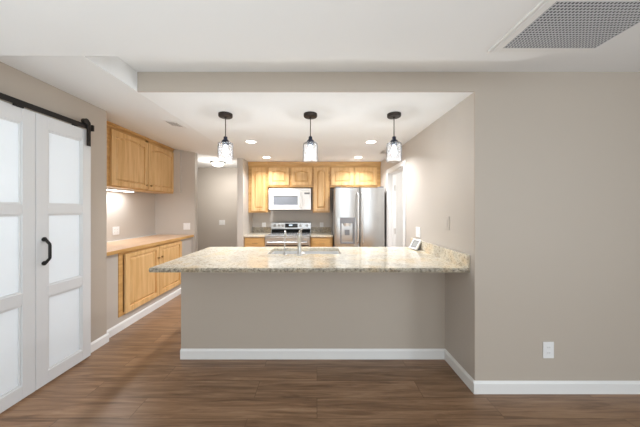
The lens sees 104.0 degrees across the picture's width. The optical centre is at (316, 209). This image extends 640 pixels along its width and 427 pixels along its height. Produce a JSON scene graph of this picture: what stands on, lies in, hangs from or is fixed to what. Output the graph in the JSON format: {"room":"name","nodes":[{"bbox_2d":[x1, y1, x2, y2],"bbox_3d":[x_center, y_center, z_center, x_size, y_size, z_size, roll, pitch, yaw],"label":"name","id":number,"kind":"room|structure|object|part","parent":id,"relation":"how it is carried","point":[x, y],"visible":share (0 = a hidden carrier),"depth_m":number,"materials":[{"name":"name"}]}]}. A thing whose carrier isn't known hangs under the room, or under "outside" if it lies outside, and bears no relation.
{"room":"kitchen","nodes":[
{"label":"kitchen","id":0,"kind":"room"},
{"bbox_2d":[0,62,106,341],"bbox_3d":[-3.225,0.076,-0.472,2.150,2.560,6.055,0,0,0],"label":"wall","id":1,"kind":"structure","parent":0,"point":[15,83],"depth_m":2.42,"materials":[{"name":"beige paint"}]},
{"bbox_2d":[0,92,93,146],"bbox_3d":[-2.097,-0.691,1.603,0.104,0.238,1.407,0,0,0],"label":"door track","id":2,"kind":"object","parent":1,"relation":"attached to","point":[85,123],"visible":1,"depth_m":1.95,"materials":[{"name":"black metal"}]},
{"bbox_2d":[0,100,34,412],"bbox_3d":[-2.099,0.311,1.624,0.038,2.060,0.448,0,0,0],"label":"sliding barn door","id":3,"kind":"structure","parent":2,"relation":"hanging from","point":[17,125],"depth_m":1.75,"materials":[{"name":"white paint"}]},
{"bbox_3d":[-2.100,-0.327,1.624,0.006,0.575,0.282,0,0,0],"label":"glass pane","id":4,"kind":"part","parent":3,"relation":"part of","materials":[{"name":"white glass"}]},
{"bbox_3d":[-2.100,0.314,1.624,0.006,0.555,0.282,0,0,0],"label":"glass pane","id":5,"kind":"part","parent":3,"relation":"part of","materials":[{"name":"white glass"}]},
{"bbox_3d":[-2.100,0.961,1.624,0.006,0.570,0.282,0,0,0],"label":"glass pane","id":6,"kind":"part","parent":3,"relation":"part of","materials":[{"name":"white glass"}]},
{"bbox_3d":[-2.069,-0.744,1.603,0.008,0.040,1.405,0,0,0],"label":"rail","id":7,"kind":"part","parent":2,"relation":"part of","materials":[{"name":"black metal"}]},
{"bbox_2d":[35,113,90,389],"bbox_3d":[-2.071,0.311,2.076,0.094,2.060,0.448,0,0,0],"label":"sliding barn door","id":8,"kind":"structure","parent":2,"relation":"hanging from","point":[62,152],"depth_m":2.04,"materials":[{"name":"white paint"}]},
{"bbox_3d":[-2.053,0.318,1.904,0.057,0.216,0.034,0,0,0],"label":"pull handle","id":9,"kind":"part","parent":8,"relation":"part of","materials":[{"name":"black metal"}]},
{"bbox_3d":[-2.100,-0.327,2.076,0.006,0.575,0.282,0,0,0],"label":"glass pane","id":10,"kind":"part","parent":8,"relation":"part of","materials":[{"name":"white glass"}]},
{"bbox_3d":[-2.100,0.314,2.076,0.006,0.555,0.282,0,0,0],"label":"glass pane","id":11,"kind":"part","parent":8,"relation":"part of","materials":[{"name":"white glass"}]},
{"bbox_3d":[-2.100,0.961,2.076,0.006,0.570,0.282,0,0,0],"label":"glass pane","id":12,"kind":"part","parent":8,"relation":"part of","materials":[{"name":"white glass"}]},
{"bbox_2d":[91,333,108,352],"bbox_3d":[-2.143,1.311,2.429,0.015,0.090,0.278,0,0,0],"label":"baseboard","id":13,"kind":"structure","parent":1,"relation":"attached to","point":[104,339],"depth_m":2.46,"materials":[{"name":"white paint"}]},
{"bbox_2d":[107,149,197,329],"bbox_3d":[-3.225,0.076,3.527,2.150,2.560,1.945,0,0,0],"label":"wall niche","id":14,"kind":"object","parent":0,"point":[136,214],"visible":0.2,"depth_m":4.19,"materials":[{"name":"beige paint"}]},
{"bbox_2d":[112,226,118,234],"bbox_3d":[-2.846,0.301,3.540,0.007,0.116,0.118,0,0,0],"label":"wall outlet","id":15,"kind":"object","parent":14,"relation":"attached to","point":[115,230],"visible":1,"depth_m":3.53,"materials":[{"name":"white plastic"}]},
{"bbox_2d":[107,121,174,193],"bbox_3d":[-2.663,-0.670,3.692,0.367,0.782,1.414,0,0,0],"label":"upper cabinet","id":16,"kind":"object","parent":14,"relation":"attached to","point":[137,162],"visible":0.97,"depth_m":3.49,"materials":[{"name":"brown wood"}]},
{"bbox_2d":[107,188,134,191],"bbox_3d":[-2.700,-0.264,3.375,0.080,0.028,0.550,0,0,0],"label":"light","id":17,"kind":"object","parent":16,"relation":"attached to","point":[109,189],"visible":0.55,"depth_m":3.38,"materials":[{"name":"white"}]},
{"bbox_3d":[-2.517,-0.643,3.380,0.023,0.687,0.654,0,0,0],"label":"door","id":18,"kind":"part","parent":16,"relation":"part of","materials":[{"name":"brown wood"}]},
{"bbox_3d":[-2.518,-0.650,3.380,0.017,0.586,0.538,0,0,0],"label":"raised panel","id":19,"kind":"part","parent":16,"relation":"part of","materials":[{"name":"brown wood"}]},
{"bbox_3d":[-2.517,-1.046,3.692,0.026,0.030,1.414,0,0,0],"label":"crown rail","id":20,"kind":"part","parent":16,"relation":"part of","materials":[{"name":"brown wood"}]},
{"bbox_3d":[-2.517,-0.643,4.053,0.023,0.687,0.661,0,0,0],"label":"door","id":21,"kind":"part","parent":16,"relation":"part of","materials":[{"name":"brown wood"}]},
{"bbox_3d":[-2.518,-0.650,4.053,0.017,0.586,0.545,0,0,0],"label":"raised panel","id":22,"kind":"part","parent":16,"relation":"part of","materials":[{"name":"brown wood"}]},
{"bbox_2d":[107,288,180,337],"bbox_3d":[-2.197,1.311,3.484,0.015,0.090,1.832,0,0,0],"label":"baseboard","id":23,"kind":"structure","parent":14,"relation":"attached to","point":[112,331],"depth_m":3.10,"materials":[{"name":"white paint"}]},
{"bbox_2d":[118,240,181,317],"bbox_3d":[-2.477,0.841,3.408,0.656,0.716,1.271,0,0,0],"label":"base cabinet","id":24,"kind":"object","parent":14,"relation":"attached to","point":[137,286],"visible":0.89,"depth_m":3.15,"materials":[{"name":"brown wood"}]},
{"bbox_3d":[-2.186,0.848,3.150,0.023,0.679,0.605,0,0,0],"label":"door","id":25,"kind":"part","parent":24,"relation":"part of","materials":[{"name":"brown wood"}]},
{"bbox_3d":[-2.187,0.840,3.150,0.017,0.578,0.489,0,0,0],"label":"raised panel","id":26,"kind":"part","parent":24,"relation":"part of","materials":[{"name":"brown wood"}]},
{"bbox_2d":[107,234,193,255],"bbox_3d":[-2.505,0.458,3.478,0.680,0.045,1.842,0,0,0],"label":"countertop","id":27,"kind":"structure","parent":24,"relation":"on","point":[129,244],"depth_m":3.39,"materials":[{"name":"brown wood"}]},
{"bbox_3d":[-2.186,0.848,3.745,0.023,0.679,0.571,0,0,0],"label":"door","id":28,"kind":"part","parent":24,"relation":"part of","materials":[{"name":"brown wood"}]},
{"bbox_3d":[-2.187,0.840,3.745,0.017,0.578,0.455,0,0,0],"label":"raised panel","id":29,"kind":"part","parent":24,"relation":"part of","materials":[{"name":"brown wood"}]},
{"bbox_2d":[174,150,180,192],"bbox_3d":[-2.447,-0.661,4.385,0.115,0.755,0.030,0,0,0],"label":"trim","id":30,"kind":"structure","parent":14,"relation":"attached to","point":[177,153],"depth_m":4.37,"materials":[{"name":"beige paint"}]},
{"bbox_2d":[183,223,189,229],"bbox_3d":[-2.290,0.296,4.395,0.118,0.116,0.008,0,0,0],"label":"light switch","id":31,"kind":"object","parent":14,"relation":"attached to","point":[186,226],"visible":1,"depth_m":4.39,"materials":[{"name":"white plastic"}]},
{"bbox_2d":[198,168,236,250],"bbox_3d":[-2.780,0.076,5.350,3.040,2.560,1.700,0,0,0],"label":"wall","id":32,"kind":"structure","parent":0,"point":[217,187],"depth_m":6.10,"materials":[{"name":"beige paint"}]},
{"bbox_2d":[219,220,224,224],"bbox_3d":[-2.315,0.316,6.095,0.140,0.120,0.008,0,0,0],"label":"light switch","id":33,"kind":"object","parent":32,"relation":"attached to","point":[221,222],"visible":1,"depth_m":6.09,"materials":[{"name":"white plastic"}]},
{"bbox_2d":[198,154,236,167],"bbox_3d":[-2.814,-1.111,5.325,2.971,0.186,1.650,0,0,0],"label":"ceiling","id":34,"kind":"structure","parent":0,"point":[203,160],"depth_m":5.30,"materials":[{"name":"white paint"}]},
{"bbox_2d":[210,161,225,166],"bbox_3d":[-2.120,-0.968,5.350,0.316,0.100,0.316,0,0,0],"label":"flush ceiling light","id":35,"kind":"object","parent":34,"relation":"attached to","point":[214,163],"visible":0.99,"depth_m":5.26,"materials":[{"name":"white glass"}]},
{"bbox_3d":[-2.120,-0.957,5.350,0.256,0.078,0.256,0,0,0],"label":"lamp shade","id":36,"kind":"part","parent":35,"relation":"part of","materials":[{"name":"white glass"}]},
{"bbox_2d":[237,158,252,246],"bbox_3d":[-1.310,0.076,5.180,0.100,2.560,1.840,0,0,0],"label":"wall","id":37,"kind":"structure","parent":0,"point":[244,219],"depth_m":4.26,"materials":[{"name":"beige paint"}]},
{"bbox_2d":[248,162,270,212],"bbox_3d":[-1.081,-0.407,4.712,0.350,0.927,0.367,0,0,0],"label":"upper cabinet","id":38,"kind":"object","parent":37,"relation":"attached to","point":[258,190],"visible":1,"depth_m":4.56,"materials":[{"name":"brown wood"}]},
{"bbox_3d":[-1.081,-0.836,4.565,0.350,0.070,0.030,0,0,0],"label":"crown rail","id":39,"kind":"part","parent":38,"relation":"part of","materials":[{"name":"brown wood"}]},
{"bbox_3d":[-1.067,-0.369,4.566,0.255,0.790,0.023,0,0,0],"label":"door","id":40,"kind":"part","parent":38,"relation":"part of","materials":[{"name":"brown wood"}]},
{"bbox_3d":[-1.067,-0.375,4.567,0.157,0.705,0.017,0,0,0],"label":"raised panel","id":41,"kind":"part","parent":38,"relation":"part of","materials":[{"name":"brown wood"}]},
{"bbox_2d":[0,0,561,161],"bbox_3d":[-0.751,-1.038,0.675,4.497,0.331,8.550,0,0,0],"label":"ceiling","id":42,"kind":"structure","parent":0,"point":[460,30],"depth_m":1.39,"materials":[{"name":"white paint"}]},
{"bbox_2d":[163,120,185,127],"bbox_3d":[-1.491,-0.895,2.620,0.149,0.028,0.180,0,0,0],"label":"ceiling vent","id":43,"kind":"object","parent":42,"relation":"in","point":[172,123],"visible":1,"depth_m":2.60,"materials":[{"name":"grey metal"}]},
{"bbox_2d":[218,111,232,162],"bbox_3d":[-0.836,-0.654,2.285,0.132,0.436,0.132,0,0,0],"label":"pendant lamp","id":44,"kind":"object","parent":42,"relation":"hanging from","point":[225,142],"visible":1,"depth_m":2.27,"materials":[{"name":"black metal"}]},
{"bbox_3d":[-0.836,-0.535,2.285,0.050,0.101,0.050,0,0,0],"label":"light bulb","id":45,"kind":"part","parent":44,"relation":"part of","materials":[{"name":"white glass"}]},
{"bbox_3d":[-0.836,-0.523,2.285,0.132,0.174,0.132,0,0,0],"label":"lamp shade","id":46,"kind":"part","parent":44,"relation":"part of","materials":[{"name":"clear glass"}]},
{"bbox_2d":[245,140,256,143],"bbox_3d":[-0.847,-0.870,3.210,0.156,0.006,0.156,0,0,0],"label":"recessed light","id":47,"kind":"object","parent":42,"relation":"in","point":[246,141],"visible":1,"depth_m":3.20,"materials":[{"name":"white paint"}]},
{"bbox_2d":[303,111,317,161],"bbox_3d":[-0.060,-0.654,2.285,0.132,0.436,0.132,0,0,0],"label":"pendant lamp","id":48,"kind":"object","parent":42,"relation":"hanging from","point":[310,115],"visible":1,"depth_m":2.27,"materials":[{"name":"clear glass"}]},
{"bbox_3d":[-0.060,-0.535,2.285,0.050,0.101,0.050,0,0,0],"label":"light bulb","id":49,"kind":"part","parent":48,"relation":"part of","materials":[{"name":"white glass"}]},
{"bbox_3d":[-0.060,-0.523,2.285,0.132,0.174,0.132,0,0,0],"label":"lamp shade","id":50,"kind":"part","parent":48,"relation":"part of","materials":[{"name":"clear glass"}]},
{"bbox_2d":[365,140,376,143],"bbox_3d":[0.695,-0.870,3.220,0.156,0.006,0.156,0,0,0],"label":"recessed light","id":51,"kind":"object","parent":42,"relation":"in","point":[368,141],"visible":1,"depth_m":3.20,"materials":[{"name":"white"}]},
{"bbox_2d":[380,149,391,152],"bbox_3d":[1.030,-0.868,3.750,0.140,0.008,0.240,0,0,0],"label":"ceiling vent","id":52,"kind":"object","parent":42,"relation":"in","point":[383,150],"visible":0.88,"depth_m":3.72,"materials":[{"name":"white paint"}]},
{"bbox_2d":[387,111,401,161],"bbox_3d":[0.704,-0.654,2.285,0.132,0.436,0.132,0,0,0],"label":"pendant lamp","id":53,"kind":"object","parent":42,"relation":"hanging from","point":[392,115],"visible":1,"depth_m":2.27,"materials":[{"name":"black metal"}]},
{"bbox_3d":[0.704,-0.535,2.285,0.050,0.101,0.050,0,0,0],"label":"light bulb","id":54,"kind":"part","parent":53,"relation":"part of","materials":[{"name":"white glass"}]},
{"bbox_3d":[0.704,-0.523,2.285,0.132,0.174,0.132,0,0,0],"label":"lamp shade","id":55,"kind":"part","parent":53,"relation":"part of","materials":[{"name":"clear glass"}]},
{"bbox_2d":[488,0,639,52],"bbox_3d":[1.215,-0.867,1.181,0.556,0.012,0.383,0,0,0],"label":"ceiling vent","id":56,"kind":"object","parent":42,"relation":"in","point":[551,25],"visible":1,"depth_m":1.18,"materials":[{"name":"grey metal"}]},
{"bbox_2d":[253,189,333,232],"bbox_3d":[-0.046,0.076,4.950,2.427,2.560,0.100,0,0,0],"label":"wall","id":57,"kind":"structure","parent":0,"point":[315,219],"depth_m":4.90,"materials":[{"name":"beige paint"}]},
{"bbox_2d":[253,227,270,231],"bbox_3d":[-1.073,0.395,4.889,0.373,0.100,0.020,0,0,0],"label":"backsplash","id":58,"kind":"structure","parent":57,"relation":"attached to","point":[255,229],"depth_m":4.88,"materials":[{"name":"stone"}]},
{"bbox_2d":[267,162,312,188],"bbox_3d":[-0.492,-0.640,4.723,0.823,0.462,0.345,0,0,0],"label":"upper cabinet","id":59,"kind":"object","parent":57,"relation":"attached to","point":[280,174],"visible":1,"depth_m":4.56,"materials":[{"name":"brown wood"}]},
{"bbox_3d":[-0.697,-0.604,4.566,0.370,0.320,0.023,0,0,0],"label":"door","id":60,"kind":"part","parent":59,"relation":"part of","materials":[{"name":"brown wood"}]},
{"bbox_3d":[-0.697,-0.612,4.567,0.254,0.219,0.017,0,0,0],"label":"raised panel","id":61,"kind":"part","parent":59,"relation":"part of","materials":[{"name":"brown wood"}]},
{"bbox_2d":[269,188,310,209],"bbox_3d":[-0.487,-0.181,4.659,0.755,0.395,0.472,0,0,0],"label":"microwave oven","id":62,"kind":"object","parent":59,"relation":"attached to","point":[279,198],"visible":1,"depth_m":4.47,"materials":[{"name":"white"}]},
{"bbox_3d":[-0.575,-0.167,4.484,0.580,0.341,0.031,0,0,0],"label":"door","id":63,"kind":"part","parent":62,"relation":"part of","materials":[{"name":"white"}]},
{"bbox_3d":[-0.196,-0.167,4.484,0.172,0.341,0.031,0,0,0],"label":"control panel","id":64,"kind":"part","parent":62,"relation":"part of","materials":[{"name":"white plastic"}]},
{"bbox_3d":[-0.492,-0.836,4.565,0.823,0.070,0.030,0,0,0],"label":"crown rail","id":65,"kind":"part","parent":59,"relation":"part of","materials":[{"name":"brown wood"}]},
{"bbox_3d":[-0.283,-0.604,4.566,0.370,0.320,0.023,0,0,0],"label":"door","id":66,"kind":"part","parent":59,"relation":"part of","materials":[{"name":"brown wood"}]},
{"bbox_3d":[-0.283,-0.612,4.567,0.254,0.219,0.017,0,0,0],"label":"raised panel","id":67,"kind":"part","parent":59,"relation":"part of","materials":[{"name":"brown wood"}]},
{"bbox_2d":[311,227,330,231],"bbox_3d":[0.081,0.395,4.889,0.389,0.100,0.020,0,0,0],"label":"backsplash","id":68,"kind":"structure","parent":57,"relation":"attached to","point":[313,229],"depth_m":4.88,"materials":[{"name":"stone"}]},
{"bbox_2d":[313,162,329,212],"bbox_3d":[0.077,-0.407,4.712,0.313,0.927,0.367,0,0,0],"label":"upper cabinet","id":69,"kind":"object","parent":57,"relation":"attached to","point":[321,170],"visible":1,"depth_m":4.56,"materials":[{"name":"brown wood"}]},
{"bbox_3d":[0.075,-0.369,4.566,0.260,0.790,0.023,0,0,0],"label":"door","id":70,"kind":"part","parent":69,"relation":"part of","materials":[{"name":"brown wood"}]},
{"bbox_3d":[0.075,-0.376,4.567,0.160,0.703,0.017,0,0,0],"label":"raised panel","id":71,"kind":"part","parent":69,"relation":"part of","materials":[{"name":"brown wood"}]},
{"bbox_3d":[0.077,-0.836,4.565,0.313,0.070,0.030,0,0,0],"label":"crown rail","id":72,"kind":"part","parent":69,"relation":"part of","materials":[{"name":"brown wood"}]},
{"bbox_2d":[330,162,380,188],"bbox_3d":[0.700,-0.640,4.723,0.928,0.462,0.345,0,0,0],"label":"upper cabinet","id":73,"kind":"object","parent":57,"relation":"attached to","point":[342,174],"visible":0.98,"depth_m":4.56,"materials":[{"name":"brown wood"}]},
{"bbox_3d":[0.464,-0.604,4.566,0.403,0.320,0.023,0,0,0],"label":"door","id":74,"kind":"part","parent":73,"relation":"part of","materials":[{"name":"brown wood"}]},
{"bbox_3d":[0.464,-0.612,4.567,0.287,0.219,0.017,0,0,0],"label":"raised panel","id":75,"kind":"part","parent":73,"relation":"part of","materials":[{"name":"brown wood"}]},
{"bbox_3d":[0.700,-0.836,4.565,0.928,0.070,0.030,0,0,0],"label":"crown rail","id":76,"kind":"part","parent":73,"relation":"part of","materials":[{"name":"brown wood"}]},
{"bbox_3d":[0.897,-0.604,4.566,0.395,0.320,0.023,0,0,0],"label":"door","id":77,"kind":"part","parent":73,"relation":"part of","materials":[{"name":"brown wood"}]},
{"bbox_3d":[0.897,-0.612,4.567,0.279,0.219,0.017,0,0,0],"label":"raised panel","id":78,"kind":"part","parent":73,"relation":"part of","materials":[{"name":"brown wood"}]},
{"bbox_2d":[181,272,444,348],"bbox_3d":[-0.035,0.919,2.336,2.405,0.874,0.120,0,0,0],"label":"wall","id":79,"kind":"structure","parent":0,"point":[220,310],"depth_m":2.28,"materials":[{"name":"beige paint"}]},
{"bbox_2d":[180,349,444,358],"bbox_3d":[-0.035,1.311,2.268,2.405,0.090,0.015,0,0,0],"label":"baseboard","id":80,"kind":"structure","parent":79,"relation":"attached to","point":[184,353],"depth_m":2.26,"materials":[{"name":"white paint"}]},
{"bbox_2d":[0,294,639,426],"bbox_3d":[-0.325,1.406,1.300,8.150,0.100,9.900,0,0,0],"label":"floor","id":81,"kind":"structure","parent":0,"point":[138,378],"depth_m":1.79,"materials":[{"name":"brown wood"}]},
{"bbox_2d":[244,237,264,246],"bbox_3d":[-1.073,0.918,4.588,0.371,0.876,0.615,0,0,0],"label":"base cabinet","id":82,"kind":"object","parent":81,"relation":"on","point":[248,241],"visible":0.21,"depth_m":4.31,"materials":[{"name":"brown wood"}]},
{"bbox_2d":[244,227,271,236],"bbox_3d":[-1.073,0.412,4.599,0.373,0.134,0.599,0,0,0],"label":"countertop","id":83,"kind":"structure","parent":82,"relation":"on","point":[257,231],"depth_m":4.84,"materials":[{"name":"beige stone"}]},
{"bbox_2d":[265,222,310,246],"bbox_3d":[-0.500,0.800,4.516,0.766,1.112,0.718,0,0,0],"label":"range","id":84,"kind":"object","parent":81,"relation":"on","point":[276,238],"visible":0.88,"depth_m":4.40,"materials":[{"name":"silver metal"}]},
{"bbox_3d":[-0.500,0.556,4.186,0.666,0.025,0.058,0,0,0],"label":"door handle","id":85,"kind":"part","parent":84,"relation":"part of","materials":[{"name":"silver metal"}]},
{"bbox_3d":[-0.500,0.793,4.229,0.758,0.645,0.029,0,0,0],"label":"oven door","id":86,"kind":"part","parent":84,"relation":"part of","materials":[{"name":"silver metal"}]},
{"bbox_2d":[265,232,310,236],"bbox_3d":[-0.500,0.447,4.513,0.766,0.016,0.605,0,0,0],"label":"cooktop","id":87,"kind":"object","parent":84,"relation":"in","point":[274,234],"depth_m":4.40,"materials":[{"name":"black glass"}]},
{"bbox_2d":[310,237,332,246],"bbox_3d":[0.081,0.918,4.588,0.387,0.876,0.615,0,0,0],"label":"base cabinet","id":88,"kind":"object","parent":81,"relation":"on","point":[314,241],"visible":0.21,"depth_m":4.31,"materials":[{"name":"brown wood"}]},
{"bbox_2d":[310,227,332,236],"bbox_3d":[0.081,0.412,4.599,0.389,0.134,0.599,0,0,0],"label":"countertop","id":89,"kind":"structure","parent":88,"relation":"on","point":[315,231],"depth_m":4.84,"materials":[{"name":"beige stone"}]},
{"bbox_2d":[332,187,384,246],"bbox_3d":[0.708,0.488,4.462,0.832,1.735,0.837,0,0,0],"label":"refrigerator","id":90,"kind":"object","parent":81,"relation":"on","point":[358,214],"visible":0.73,"depth_m":4.12,"materials":[{"name":"grey metal"}]},
{"bbox_3d":[0.498,0.139,4.155,0.413,0.995,0.070,0,0,0],"label":"door","id":91,"kind":"part","parent":90,"relation":"part of","materials":[{"name":"silver metal"}]},
{"bbox_3d":[0.502,0.396,4.117,0.244,0.340,0.005,0,0,0],"label":"dispenser trim","id":92,"kind":"part","parent":90,"relation":"part of","materials":[{"name":"grey plastic"}]},
{"bbox_3d":[0.502,0.178,4.117,0.250,0.095,0.006,0,0,0],"label":"dispenser panel","id":93,"kind":"part","parent":90,"relation":"part of","materials":[{"name":"grey plastic"}]},
{"bbox_3d":[0.672,0.141,4.085,0.030,0.850,0.083,0,0,0],"label":"door handle","id":94,"kind":"part","parent":90,"relation":"part of","materials":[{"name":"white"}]},
{"bbox_3d":[0.744,0.141,4.085,0.030,0.850,0.083,0,0,0],"label":"door handle","id":95,"kind":"part","parent":90,"relation":"part of","materials":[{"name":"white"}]},
{"bbox_3d":[0.917,0.139,4.155,0.413,0.995,0.070,0,0,0],"label":"door","id":96,"kind":"part","parent":90,"relation":"part of","materials":[{"name":"silver metal"}]},
{"bbox_3d":[-0.020,0.919,2.670,2.360,0.874,0.545,0,0,0],"label":"cabinet","id":97,"kind":"object","parent":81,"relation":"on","visible":0},
{"bbox_2d":[149,238,469,271],"bbox_3d":[-0.057,0.414,2.486,2.446,0.134,1.168,0,0,0],"label":"countertop","id":98,"kind":"structure","parent":97,"relation":"on","point":[430,257],"depth_m":2.19,"materials":[{"name":"stone"}]},
{"bbox_2d":[283,230,287,254],"bbox_3d":[-0.310,0.327,2.505,0.057,0.238,0.129,0,0,0],"label":"water faucet","id":99,"kind":"object","parent":98,"relation":"on","point":[285,233],"visible":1,"depth_m":2.45,"materials":[{"name":"silver metal"}]},
{"bbox_3d":[-0.318,0.317,2.511,0.013,0.218,0.115,0,0,0],"label":"spout","id":100,"kind":"part","parent":99,"relation":"part of","materials":[{"name":"silver metal"}]},
{"bbox_2d":[296,228,302,254],"bbox_3d":[-0.169,0.313,2.550,0.069,0.267,0.250,0,0,0],"label":"kitchen faucet","id":101,"kind":"object","parent":98,"relation":"on","point":[299,235],"visible":1,"depth_m":2.44,"materials":[{"name":"silver metal"}]},
{"bbox_2d":[271,251,338,253],"bbox_3d":[-0.128,0.569,2.700,0.745,0.174,0.370,0,0,0],"label":"sink","id":102,"kind":"object","parent":98,"relation":"in","point":[273,252],"visible":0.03,"depth_m":2.88,"materials":[{"name":"silver metal"}]},
{"bbox_2d":[409,239,421,249],"bbox_3d":[1.096,0.388,2.791,0.080,0.111,0.124,0,0,-18],"label":"digital clock","id":103,"kind":"object","parent":98,"relation":"on","point":[415,244],"visible":1,"depth_m":2.77,"materials":[{"name":"white plastic"}]},
{"bbox_2d":[117,22,639,71],"bbox_3d":[1.150,-1.111,-0.875,5.100,0.186,5.450,0,0,0],"label":"ceiling","id":104,"kind":"structure","parent":0,"point":[621,53],"depth_m":1.75,"materials":[{"name":"white paint"}]},
{"bbox_2d":[137,72,639,380],"bbox_3d":[1.135,0.076,1.910,4.929,2.560,0.120,0,0,0],"label":"wall","id":105,"kind":"structure","parent":0,"point":[557,154],"depth_m":1.85,"materials":[{"name":"beige paint"}]},
{"bbox_2d":[543,342,553,357],"bbox_3d":[1.709,1.038,1.846,0.078,0.120,0.007,0,0,0],"label":"wall outlet","id":106,"kind":"object","parent":105,"relation":"attached to","point":[548,347],"visible":1,"depth_m":1.84,"materials":[{"name":"white plastic"}]},
{"bbox_2d":[473,381,639,393],"bbox_3d":[2.376,1.311,1.843,2.448,0.090,0.015,0,0,0],"label":"baseboard","id":107,"kind":"structure","parent":105,"relation":"attached to","point":[479,387],"depth_m":1.83,"materials":[{"name":"white paint"}]},
{"bbox_2d":[396,171,402,246],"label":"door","id":108,"kind":"structure","parent":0,"point":[399,176],"depth_m":4.80,"materials":[{"name":"white paint"}]},
{"bbox_2d":[381,92,473,378],"bbox_3d":[1.224,0.076,3.430,0.115,2.560,3.140,0,0,0],"label":"wall","id":109,"kind":"structure","parent":0,"point":[439,159],"depth_m":2.20,"materials":[{"name":"beige paint"}]},
{"bbox_2d":[387,160,405,246],"bbox_3d":[1.224,0.384,3.705,0.115,1.945,0.730,0,0,0],"label":"door frame","id":110,"kind":"structure","parent":109,"relation":"in","point":[392,175],"depth_m":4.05,"materials":[{"name":"white paint"}]},
{"bbox_2d":[416,227,419,237],"bbox_3d":[1.163,0.261,2.880,0.007,0.116,0.118,0,0,0],"label":"wall outlet","id":111,"kind":"object","parent":109,"relation":"attached to","point":[417,228],"visible":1,"depth_m":2.86,"materials":[{"name":"white plastic"}]},
{"bbox_2d":[410,238,469,267],"bbox_3d":[1.155,0.397,2.488,0.022,0.100,1.164,0,0,0],"label":"backsplash","id":112,"kind":"structure","parent":109,"relation":"attached to","point":[462,259],"depth_m":2.21,"materials":[{"name":"stone"}]},
{"bbox_2d":[445,216,449,229],"bbox_3d":[1.162,0.121,2.235,0.008,0.116,0.072,0,0,0],"label":"light switch","id":113,"kind":"object","parent":109,"relation":"attached to","point":[447,219],"visible":1,"depth_m":2.22,"materials":[{"name":"beige paint"}]},
{"bbox_2d":[444,349,474,392],"bbox_3d":[1.159,1.311,2.063,0.015,0.090,0.426,0,0,0],"label":"baseboard","id":114,"kind":"structure","parent":109,"relation":"attached to","point":[459,370],"depth_m":2.02,"materials":[{"name":"white paint"}]}
]}

